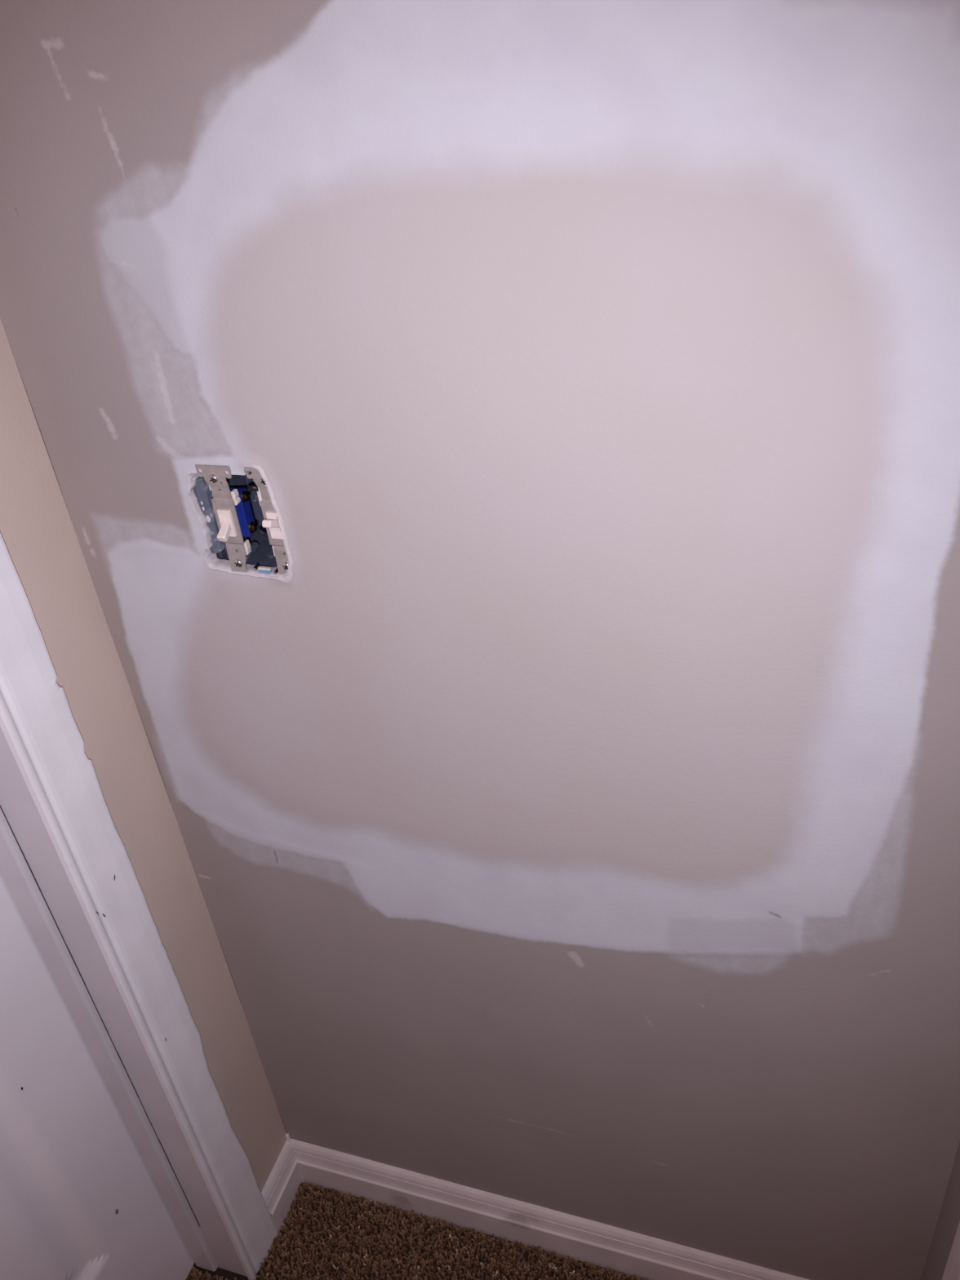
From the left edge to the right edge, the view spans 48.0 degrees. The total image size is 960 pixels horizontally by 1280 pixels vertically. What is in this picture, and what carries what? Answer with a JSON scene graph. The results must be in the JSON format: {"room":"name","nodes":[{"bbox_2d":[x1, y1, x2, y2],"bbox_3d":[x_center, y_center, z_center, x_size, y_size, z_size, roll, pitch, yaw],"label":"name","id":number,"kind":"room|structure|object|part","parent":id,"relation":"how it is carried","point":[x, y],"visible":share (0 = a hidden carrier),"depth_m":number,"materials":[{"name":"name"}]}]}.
{"room":"hallway","nodes":[
{"label":"hallway","id":0,"kind":"room"},
{"bbox_2d":[0,319,286,1192],"bbox_3d":[-0.781,0.423,0.118,0.115,2.440,2.200,6,37,18],"label":"wall","id":1,"kind":"structure","parent":0,"point":[37,532],"depth_m":1.11,"materials":[{"name":"beige paint"}]},
{"bbox_2d":[0,872,194,1279],"bbox_3d":[-0.595,0.272,0.655,0.113,2.018,0.761,6,37,18],"label":"door","id":2,"kind":"structure","parent":1,"relation":"in","point":[80,1200],"depth_m":1.21,"materials":[{"name":"white paint"}]},
{"bbox_2d":[0,726,247,1276],"bbox_3d":[-0.597,0.264,0.652,0.125,2.058,0.806,6,37,18],"label":"trim","id":3,"kind":"structure","parent":1,"relation":"attached to","point":[32,869],"depth_m":1.19,"materials":[{"name":"paint"}]},
{"bbox_2d":[0,533,278,1279],"bbox_3d":[-0.538,0.214,0.592,0.014,2.203,0.904,6,37,18],"label":"trim","id":4,"kind":"structure","parent":1,"relation":"attached to","point":[37,724],"depth_m":1.11,"materials":[{"name":"white paint"}]},
{"bbox_2d":[261,1140,302,1233],"bbox_3d":[-0.285,0.795,1.571,0.015,0.092,0.094,6,37,18],"label":"baseboard","id":5,"kind":"structure","parent":1,"relation":"attached to","point":[279,1190],"depth_m":1.56,"materials":[{"name":"white paint"}]},
{"bbox_2d":[285,1133,290,1142],"bbox_3d":[-0.281,0.731,1.581,0.007,0.020,0.010,-20,37,-19],"label":"trim","id":6,"kind":"structure","parent":1,"relation":"attached to","point":[287,1135],"depth_m":1.58,"materials":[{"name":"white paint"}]},
{"bbox_2d":[186,1106,648,1279],"bbox_3d":[-0.567,1.423,0.838,1.858,0.046,2.300,6,37,18],"label":"floor","id":7,"kind":"structure","parent":0,"point":[329,1233],"depth_m":1.52,"materials":[{"name":"brown carpet"}]},
{"bbox_2d":[0,0,959,1279],"bbox_3d":[0.019,-0.152,0.814,0.858,2.440,0.017,6,37,18],"label":"wall","id":8,"kind":"structure","parent":0,"point":[569,821],"depth_m":0.86,"materials":[{"name":"paint"}]},
{"bbox_2d":[193,471,285,574],"bbox_3d":[-0.187,-0.124,0.965,0.118,0.112,0.080,6,37,18],"label":"electrical box","id":9,"kind":"object","parent":8,"relation":"attached to","point":[261,555],"visible":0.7,"depth_m":0.98,"materials":[{"name":"plastic"}]},
{"bbox_2d":[195,464,257,572],"bbox_3d":[-0.219,-0.106,0.938,0.033,0.104,0.040,6,37,18],"label":"light switch","id":10,"kind":"object","parent":9,"relation":"attached to","point":[232,508],"visible":1,"depth_m":0.93,"materials":[{"name":"white plastic"}]},
{"bbox_3d":[-0.219,-0.102,0.935,0.012,0.025,0.003,6,37,18],"label":"frame","id":11,"kind":"part","parent":10,"relation":"part of","materials":[{"name":"white plastic"}]},
{"bbox_2d":[229,487,254,537],"bbox_3d":[-0.213,-0.113,0.949,0.022,0.042,0.013,6,37,18],"label":"switch","id":12,"kind":"object","parent":10,"relation":"attached to","point":[240,508],"depth_m":0.94,"materials":[{"name":"blue plastic"}]},
{"bbox_3d":[-0.204,-0.124,0.936,0.001,0.010,0.010,6,37,18],"label":"terminal plate","id":13,"kind":"part","parent":10,"relation":"part of","materials":[{"name":"gold metal"}]},
{"bbox_3d":[-0.202,-0.100,0.953,0.001,0.010,0.010,6,37,18],"label":"terminal plate","id":14,"kind":"part","parent":10,"relation":"part of","materials":[{"name":"gold metal"}]},
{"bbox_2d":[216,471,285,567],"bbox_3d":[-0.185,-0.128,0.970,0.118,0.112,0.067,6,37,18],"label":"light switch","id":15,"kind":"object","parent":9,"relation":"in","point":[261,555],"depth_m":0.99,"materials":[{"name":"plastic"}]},
{"bbox_3d":[-0.209,-0.080,0.978,0.008,0.008,0.024,6,37,18],"label":"screw post","id":16,"kind":"part","parent":9,"relation":"part of","materials":[{"name":"plastic"}]},
{"bbox_2d":[247,484,258,492],"bbox_3d":[-0.182,-0.117,0.971,0.016,0.076,0.058,6,37,18],"label":"wire","id":17,"kind":"object","parent":9,"relation":"attached to","point":[251,488],"visible":0.3,"depth_m":0.93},
{"bbox_2d":[257,528,267,537],"bbox_3d":[-0.179,-0.101,0.981,0.008,0.027,0.058,15,40,28],"label":"wire","id":18,"kind":"object","parent":9,"relation":"attached to","point":[260,531],"visible":0.34,"depth_m":0.96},
{"bbox_2d":[244,466,288,574],"bbox_3d":[-0.177,-0.103,0.927,0.027,0.104,0.040,6,37,18],"label":"light switch","id":19,"kind":"object","parent":9,"relation":"attached to","point":[270,522],"visible":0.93,"depth_m":0.92,"materials":[{"name":"white plastic"}]},
{"bbox_3d":[-0.175,-0.098,0.922,0.012,0.025,0.003,6,37,18],"label":"frame","id":20,"kind":"part","parent":19,"relation":"part of","materials":[{"name":"white plastic"}]},
{"bbox_2d":[289,1137,808,1279],"bbox_3d":[0.126,0.816,1.472,0.858,0.092,0.015,6,37,18],"label":"baseboard","id":21,"kind":"structure","parent":8,"relation":"attached to","point":[585,1240],"depth_m":1.49,"materials":[{"name":"white paint"}]},
{"bbox_2d":[920,1143,959,1279],"bbox_3d":[0.133,0.522,-0.176,0.100,2.440,2.200,6,37,18],"label":"wall","id":22,"kind":"structure","parent":0,"point":[948,1219],"depth_m":1.14,"materials":[{"name":"beige paint"}]},
{"bbox_2d":[941,1221,959,1279],"bbox_3d":[0.269,0.332,0.368,0.014,2.107,0.832,6,37,18],"label":"trim","id":23,"kind":"structure","parent":22,"relation":"attached to","point":[952,1270],"depth_m":0.99,"materials":[{"name":"white paint"}]}
]}

